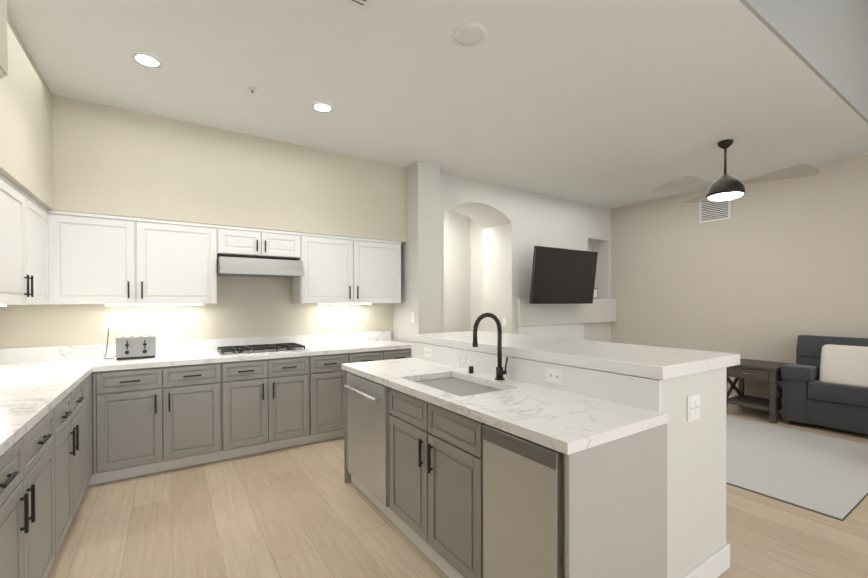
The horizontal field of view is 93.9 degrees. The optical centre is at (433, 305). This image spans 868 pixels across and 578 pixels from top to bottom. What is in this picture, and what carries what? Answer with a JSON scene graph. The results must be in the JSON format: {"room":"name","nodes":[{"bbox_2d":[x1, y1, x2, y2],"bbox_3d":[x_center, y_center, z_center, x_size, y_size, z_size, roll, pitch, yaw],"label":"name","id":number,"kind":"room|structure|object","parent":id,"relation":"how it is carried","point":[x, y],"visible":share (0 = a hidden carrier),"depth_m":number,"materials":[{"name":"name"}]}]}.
{"room":"kitchen and living room","nodes":[
{"label":"kitchen and living room","id":0,"kind":"room"},
{"bbox_2d":[0,0,111,214],"bbox_3d":[-1.108,-1.137,0.311,0.710,0.920,7.330,0,0,-33],"label":"wall","id":1,"kind":"structure","parent":0,"point":[60,153],"depth_m":2.99,"materials":[{"name":"beige paint"}]},
{"bbox_2d":[0,257,392,348],"bbox_3d":[-2.101,-0.129,4.167,3.670,2.980,0.200,0,0,-33],"label":"wall","id":2,"kind":"structure","parent":0,"point":[244,306],"depth_m":3.98,"materials":[{"name":"beige paint"}]},
{"bbox_2d":[0,173,27,305],"bbox_3d":[-2.577,-0.362,2.233,0.348,0.722,0.730,0,0,-33],"label":"upper cabinet","id":3,"kind":"object","parent":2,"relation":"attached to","point":[13,283],"depth_m":2.36,"materials":[{"name":"white wood"}]},
{"bbox_2d":[24,192,59,304],"bbox_3d":[-2.874,-0.364,2.731,0.398,0.722,0.669,0,0,-33],"label":"upper cabinet","id":4,"kind":"object","parent":2,"relation":"attached to","point":[55,257],"depth_m":2.91,"materials":[{"name":"white wood"}]},
{"bbox_2d":[60,211,147,304],"bbox_3d":[-2.771,-0.368,3.365,0.610,0.722,0.397,0,0,-33],"label":"upper cabinet","id":5,"kind":"object","parent":2,"relation":"attached to","point":[104,258],"depth_m":3.26,"materials":[{"name":"white wood"}]},
{"bbox_2d":[103,318,113,331],"bbox_3d":[-2.849,0.172,3.552,0.075,0.118,0.008,0,0,-33],"label":"electrical outlet","id":6,"kind":"object","parent":2,"relation":"attached to","point":[108,322],"visible":1,"depth_m":3.55,"materials":[{"name":"white plastic"}]},
{"bbox_2d":[148,219,219,304],"bbox_3d":[-2.354,-0.372,3.670,0.665,0.722,0.346,0,0,-33],"label":"upper cabinet","id":7,"kind":"object","parent":2,"relation":"attached to","point":[182,256],"depth_m":3.56,"materials":[{"name":"white wood"}]},
{"bbox_2d":[220,225,267,258],"bbox_3d":[-1.895,-0.607,3.970,0.433,0.257,0.346,0,0,-33],"label":"upper cabinet","id":8,"kind":"object","parent":2,"relation":"attached to","point":[243,242],"depth_m":3.84,"materials":[{"name":"white wood"}]},
{"bbox_2d":[217,256,303,277],"bbox_3d":[-1.718,-0.361,3.992,0.736,0.155,0.504,0,0,-33],"label":"range hood","id":9,"kind":"object","parent":2,"relation":"attached to","point":[241,266],"visible":0.96,"depth_m":3.80,"materials":[{"name":"silver metal"}]},
{"bbox_2d":[264,230,303,260],"bbox_3d":[-1.629,-0.609,4.144,0.431,0.257,0.346,0,0,-33],"label":"upper cabinet","id":10,"kind":"object","parent":2,"relation":"attached to","point":[282,245],"depth_m":4.05,"materials":[{"name":"white wood"}]},
{"bbox_2d":[292,233,359,304],"bbox_3d":[-1.187,-0.379,4.436,0.626,0.722,0.346,0,0,-33],"label":"upper cabinet","id":11,"kind":"object","parent":2,"relation":"attached to","point":[331,264],"depth_m":4.29,"materials":[{"name":"white wood"}]},
{"bbox_2d":[360,238,401,303],"bbox_3d":[-0.750,-0.382,4.722,0.659,0.722,0.346,0,0,-33],"label":"upper cabinet","id":12,"kind":"object","parent":2,"relation":"attached to","point":[380,260],"depth_m":4.61,"materials":[{"name":"white wood"}]},
{"bbox_2d":[112,107,406,242],"bbox_3d":[-1.707,-1.179,4.094,3.080,0.880,0.345,0,0,-33],"label":"wall","id":13,"kind":"structure","parent":0,"point":[163,168],"depth_m":3.84,"materials":[{"name":"beige paint"}]},
{"bbox_2d":[393,161,439,343],"bbox_3d":[-0.274,-0.139,5.002,0.300,2.980,0.810,0,0,-33],"label":"wall","id":14,"kind":"structure","parent":0,"point":[420,272],"depth_m":4.68,"materials":[{"name":"white paint"}]},
{"bbox_2d":[411,312,414,322],"bbox_3d":[-0.247,0.143,4.680,0.008,0.118,0.075,0,0,-33],"label":"light switch","id":15,"kind":"object","parent":14,"relation":"attached to","point":[412,317],"visible":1,"depth_m":4.67,"materials":[{"name":"white plastic"}]},
{"bbox_2d":[7,0,867,208],"bbox_3d":[1.339,-2.489,2.730,8.070,1.740,9.300,0,0,-33],"label":"ceiling","id":16,"kind":"structure","parent":0,"point":[610,104],"depth_m":2.95,"materials":[{"name":"white paint"}]},
{"bbox_2d":[131,52,162,67],"bbox_3d":[-1.884,-1.606,2.664,0.170,0.005,0.170,0,0,-33],"label":"recessed light","id":17,"kind":"object","parent":16,"relation":"in","point":[149,60],"visible":1,"depth_m":2.66,"materials":[{"name":"white plastic"}]},
{"bbox_2d":[312,102,332,112],"bbox_3d":[-0.911,-1.613,3.315,0.170,0.005,0.170,0,0,-33],"label":"recessed light","id":18,"kind":"object","parent":16,"relation":"in","point":[321,107],"visible":1,"depth_m":3.31,"materials":[{"name":"white plastic"}]},
{"bbox_2d":[342,0,373,10],"bbox_3d":[-0.398,-1.599,1.977,0.300,0.018,0.340,0,0,-33],"label":"ceiling vent","id":19,"kind":"object","parent":16,"relation":"in","point":[364,4],"visible":1,"depth_m":2.15,"materials":[{"name":"white"}]},
{"bbox_2d":[454,23,486,45],"bbox_3d":[0.217,-1.609,2.416,0.200,0.007,0.200,0,0,-33],"label":"ceiling speaker","id":20,"kind":"object","parent":16,"relation":"attached to","point":[467,33],"visible":1,"depth_m":2.41,"materials":[{"name":"white plastic"}]},
{"bbox_2d":[655,139,817,202],"bbox_3d":[2.936,-1.345,4.008,1.349,0.571,1.257,0,0,-33],"label":"ceiling fan","id":21,"kind":"object","parent":16,"relation":"hanging from","point":[725,186],"visible":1,"depth_m":3.98,"materials":[{"name":"brown metal"}]},
{"bbox_2d":[47,404,867,577],"bbox_3d":[1.349,1.411,2.754,8.070,0.100,9.300,0,0,-33],"label":"floor","id":22,"kind":"structure","parent":0,"point":[302,511],"depth_m":2.47,"materials":[{"name":"brown wood"}]},
{"bbox_2d":[0,68,5,78],"bbox_3d":[-1.351,0.352,0.697,0.704,2.058,0.770,0,0,-33],"label":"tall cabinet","id":23,"kind":"object","parent":22,"relation":"on","point":[2,74],"visible":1,"depth_m":1.19,"materials":[{"name":"white wood"}]},
{"bbox_2d":[0,428,35,577],"bbox_3d":[-1.738,0.943,1.225,0.629,0.872,0.525,0,0,-33],"label":"base cabinet","id":24,"kind":"object","parent":22,"relation":"on","point":[17,526],"depth_m":1.52,"materials":[{"name":"grey wood"}]},
{"bbox_2d":[32,402,63,577],"bbox_3d":[-1.997,0.941,1.620,0.629,0.872,0.639,0,0,-33],"label":"base cabinet","id":25,"kind":"object","parent":22,"relation":"on","point":[47,434],"depth_m":1.90,"materials":[{"name":"grey wood"}]},
{"bbox_2d":[60,388,79,537],"bbox_3d":[-2.254,0.939,2.011,0.629,0.872,0.544,0,0,-33],"label":"base cabinet","id":26,"kind":"object","parent":22,"relation":"on","point":[68,404],"depth_m":2.31,"materials":[{"name":"grey wood"}]},
{"bbox_2d":[76,377,87,501],"bbox_3d":[-2.460,0.938,2.326,0.629,0.872,0.458,0,0,-33],"label":"base cabinet","id":27,"kind":"object","parent":22,"relation":"on","point":[80,388],"depth_m":2.60,"materials":[{"name":"grey wood"}]},
{"bbox_2d":[84,372,99,491],"bbox_3d":[-2.674,0.936,2.670,0.648,0.872,0.467,0,0,-33],"label":"base cabinet","id":28,"kind":"object","parent":22,"relation":"on","point":[93,428],"depth_m":3.02,"materials":[{"name":"grey wood"}]},
{"bbox_2d":[0,347,95,455],"bbox_3d":[-2.195,0.424,1.919,0.633,0.155,2.190,0,0,-33],"label":"countertop","id":29,"kind":"structure","parent":28,"relation":"on","point":[37,384],"depth_m":2.40,"materials":[{"name":"stone"}]},
{"bbox_2d":[0,331,410,371],"bbox_3d":[-1.805,0.411,3.862,3.417,0.155,0.631,0,0,-33],"label":"countertop","id":30,"kind":"structure","parent":28,"relation":"on","point":[181,352],"depth_m":3.86,"materials":[{"name":"stone"}]},
{"bbox_2d":[116,335,155,359],"bbox_3d":[-2.534,0.359,3.456,0.270,0.186,0.178,0,0,-33],"label":"toaster","id":31,"kind":"object","parent":30,"relation":"on","point":[135,347],"visible":1,"depth_m":3.40,"materials":[{"name":"silver metal"}]},
{"bbox_2d":[104,327,115,358],"bbox_3d":[-2.760,0.323,3.466,0.101,0.255,0.235,0,0,-33],"label":"cord","id":32,"kind":"object","parent":31,"relation":"attached to","point":[107,345],"visible":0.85,"depth_m":3.48,"materials":[{"name":"black plastic"}]},
{"bbox_2d":[215,343,308,356],"bbox_3d":[-1.675,0.425,3.953,0.770,0.042,0.500,0,0,-33],"label":"gas cooktop","id":33,"kind":"object","parent":30,"relation":"in","point":[223,351],"visible":1,"depth_m":3.88,"materials":[{"name":"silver metal"}]},
{"bbox_2d":[96,366,171,482],"bbox_3d":[-2.513,0.931,3.404,0.509,0.872,0.626,0,0,-33],"label":"base cabinet","id":34,"kind":"object","parent":22,"relation":"on","point":[136,404],"depth_m":3.16,"materials":[{"name":"grey wood"}]},
{"bbox_2d":[172,362,231,468],"bbox_3d":[-2.167,0.929,3.631,0.537,0.872,0.626,0,0,-33],"label":"base cabinet","id":35,"kind":"object","parent":22,"relation":"on","point":[201,393],"depth_m":3.41,"materials":[{"name":"grey wood"}]},
{"bbox_2d":[232,358,275,457],"bbox_3d":[-1.840,0.927,3.846,0.494,0.872,0.626,0,0,-33],"label":"base cabinet","id":36,"kind":"object","parent":22,"relation":"on","point":[253,381],"depth_m":3.63,"materials":[{"name":"grey wood"}]},
{"bbox_2d":[276,355,319,449],"bbox_3d":[-1.519,0.924,4.056,0.494,0.872,0.626,0,0,-33],"label":"base cabinet","id":37,"kind":"object","parent":22,"relation":"on","point":[297,378],"depth_m":3.85,"materials":[{"name":"grey wood"}]},
{"bbox_2d":[320,352,355,440],"bbox_3d":[-1.200,0.922,4.266,0.517,0.872,0.626,0,0,-33],"label":"base cabinet","id":38,"kind":"object","parent":22,"relation":"on","point":[331,373],"depth_m":4.03,"materials":[{"name":"grey wood"}]},
{"bbox_2d":[356,350,391,362],"bbox_3d":[-0.875,0.920,4.479,0.510,0.872,0.626,0,0,-33],"label":"base cabinet","id":39,"kind":"object","parent":22,"relation":"on","point":[384,354],"depth_m":4.27,"materials":[{"name":"grey wood"}]},
{"bbox_2d":[392,348,411,358],"bbox_3d":[-0.565,0.918,4.682,0.449,0.872,0.626,0,0,-33],"label":"base cabinet","id":40,"kind":"object","parent":22,"relation":"on","point":[398,353],"depth_m":4.45,"materials":[{"name":"grey wood"}]},
{"bbox_2d":[342,369,668,577],"bbox_3d":[0.123,0.931,2.395,0.693,0.872,2.090,0,0,-33],"label":"kitchen island","id":41,"kind":"object","parent":22,"relation":"on","point":[460,463],"depth_m":1.67,"materials":[{"name":"grey wood"}]},
{"bbox_2d":[341,357,668,452],"bbox_3d":[0.139,0.473,2.407,0.649,0.040,2.105,0,0,-33],"label":"island countertop","id":42,"kind":"structure","parent":41,"relation":"on","point":[567,421],"depth_m":1.82,"materials":[{"name":"white stone"}]},
{"bbox_2d":[413,373,500,396],"bbox_3d":[0.128,0.587,2.391,0.400,0.212,0.640,0,0,-33],"label":"sink","id":43,"kind":"object","parent":42,"relation":"in","point":[462,386],"depth_m":2.49,"materials":[{"name":"grey metal"}]},
{"bbox_2d":[473,313,508,380],"bbox_3d":[0.336,0.251,2.397,0.233,0.403,0.095,0,0,-33],"label":"faucet","id":44,"kind":"object","parent":42,"relation":"on","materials":[{"name":"black metal"}]},
{"bbox_2d":[515,288,615,339],"bbox_3d":[2.167,0.527,6.245,2.268,1.620,0.410,0,0,-37],"label":"mantel shelf","id":45,"kind":"object","parent":22,"relation":"on","point":[567,321],"visible":0.35,"depth_m":6.14,"materials":[{"name":"white paint"}]},
{"bbox_2d":[726,358,792,423],"bbox_3d":[3.942,1.023,4.963,0.586,0.635,0.570,0,0,-33],"label":"side table","id":46,"kind":"object","parent":22,"relation":"on","point":[767,371],"visible":0.77,"depth_m":4.82,"materials":[{"name":"brown wood"}]},
{"bbox_2d":[726,416,867,520],"bbox_3d":[2.596,1.342,4.389,2.060,0.012,3.045,0,0,-33],"label":"rug","id":47,"kind":"object","parent":22,"relation":"on","point":[823,475],"visible":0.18,"depth_m":3.37,"materials":[{"name":"grey carpet"}]},
{"bbox_2d":[781,335,867,434],"bbox_3d":[4.777,0.847,3.767,0.580,0.997,2.305,0,0,-33],"label":"sofa","id":48,"kind":"object","parent":22,"relation":"on","point":[824,381],"visible":1,"depth_m":4.32,"materials":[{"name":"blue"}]},
{"bbox_2d":[819,344,867,386],"bbox_3d":[4.407,0.649,4.184,0.130,0.450,0.620,16,-9,-32],"label":"pillow","id":49,"kind":"object","parent":48,"relation":"on","point":[843,364],"depth_m":4.25,"materials":[{"name":"fabric"}]},
{"bbox_2d":[444,211,471,332],"bbox_3d":[-0.184,-0.151,6.824,2.250,2.980,0.100,0,0,-33],"label":"wall","id":50,"kind":"structure","parent":0,"point":[463,273],"depth_m":7.16,"materials":[{"name":"white paint"}]},
{"bbox_2d":[472,220,482,330],"bbox_3d":[0.969,-0.154,6.935,0.100,2.980,0.980,0,0,-33],"label":"wall","id":51,"kind":"structure","parent":0,"point":[477,232],"depth_m":7.15,"materials":[{"name":"white paint"}]},
{"bbox_2d":[440,173,610,341],"bbox_3d":[1.324,-0.151,6.212,3.700,2.980,0.620,0,0,-33],"label":"wall","id":52,"kind":"structure","parent":0,"point":[516,225],"depth_m":5.91,"materials":[{"name":"white paint"}]},
{"bbox_2d":[502,318,505,325],"bbox_3d":[1.007,0.243,5.814,0.008,0.118,0.075,0,0,-33],"label":"light switch","id":53,"kind":"object","parent":52,"relation":"attached to","point":[503,321],"visible":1,"depth_m":5.82,"materials":[{"name":"white plastic"}]},
{"bbox_2d":[529,246,597,303],"bbox_3d":[1.778,-0.405,5.872,1.310,0.770,0.438,0,0,-33],"label":"tv","id":54,"kind":"object","parent":52,"relation":"attached to","point":[562,276],"visible":1,"depth_m":5.68,"materials":[{"name":"black plastic"}]},
{"bbox_2d":[419,342,726,577],"bbox_3d":[0.674,0.839,2.799,0.663,1.048,2.080,0,0,-33],"label":"wall","id":55,"kind":"structure","parent":0,"point":[696,492],"depth_m":1.93,"materials":[{"name":"white paint"}]},
{"bbox_2d":[411,342,660,412],"bbox_3d":[0.389,0.384,2.601,0.018,0.134,2.095,0,0,-33],"label":"backsplash","id":56,"kind":"structure","parent":55,"relation":"attached to","point":[645,393],"depth_m":2.11,"materials":[{"name":"white stone"}]},
{"bbox_2d":[424,347,432,357],"bbox_3d":[-0.044,0.377,3.235,0.008,0.075,0.118,0,0,-33],"label":"outlet","id":57,"kind":"object","parent":56,"relation":"attached to","point":[428,352],"visible":1,"depth_m":3.23,"materials":[{"name":"white plastic"}]},
{"bbox_2d":[546,368,563,384],"bbox_3d":[0.647,0.382,2.181,0.008,0.075,0.118,0,0,-33],"label":"outlet","id":58,"kind":"object","parent":56,"relation":"attached to","point":[556,376],"visible":1,"depth_m":2.17,"materials":[{"name":"white plastic"}]},
{"bbox_2d":[410,331,739,379],"bbox_3d":[0.701,0.283,2.814,0.775,0.057,2.140,0,0,-33],"label":"bar","id":59,"kind":"object","parent":55,"relation":"on","point":[658,363],"visible":1,"depth_m":2.21,"materials":[{"name":"stone"}]},
{"bbox_2d":[687,393,699,421],"bbox_3d":[1.223,0.482,1.907,0.115,0.118,0.008,0,0,-33],"label":"light switch","id":60,"kind":"object","parent":55,"relation":"attached to","point":[693,407],"visible":1,"depth_m":1.90,"materials":[{"name":"white plastic"}]},
{"bbox_2d":[682,543,729,577],"bbox_3d":[0.681,1.302,2.806,0.677,0.120,2.108,0,0,-33],"label":"baseboard","id":61,"kind":"structure","parent":55,"relation":"attached to","point":[716,564],"depth_m":2.01,"materials":[{"name":"white wood"}]},
{"bbox_2d":[611,154,867,400],"bbox_3d":[4.832,-0.959,4.413,0.200,4.600,7.670,0,0,-33],"label":"wall","id":62,"kind":"structure","parent":0,"point":[770,270],"depth_m":5.28,"materials":[{"name":"beige paint"}]},
{"bbox_2d":[699,198,730,223],"bbox_3d":[3.896,-1.334,5.634,0.016,0.340,0.380,0,0,-33],"label":"air vent","id":63,"kind":"object","parent":62,"relation":"in","point":[711,211],"visible":0.79,"depth_m":5.64,"materials":[{"name":"white metal"}]}
]}

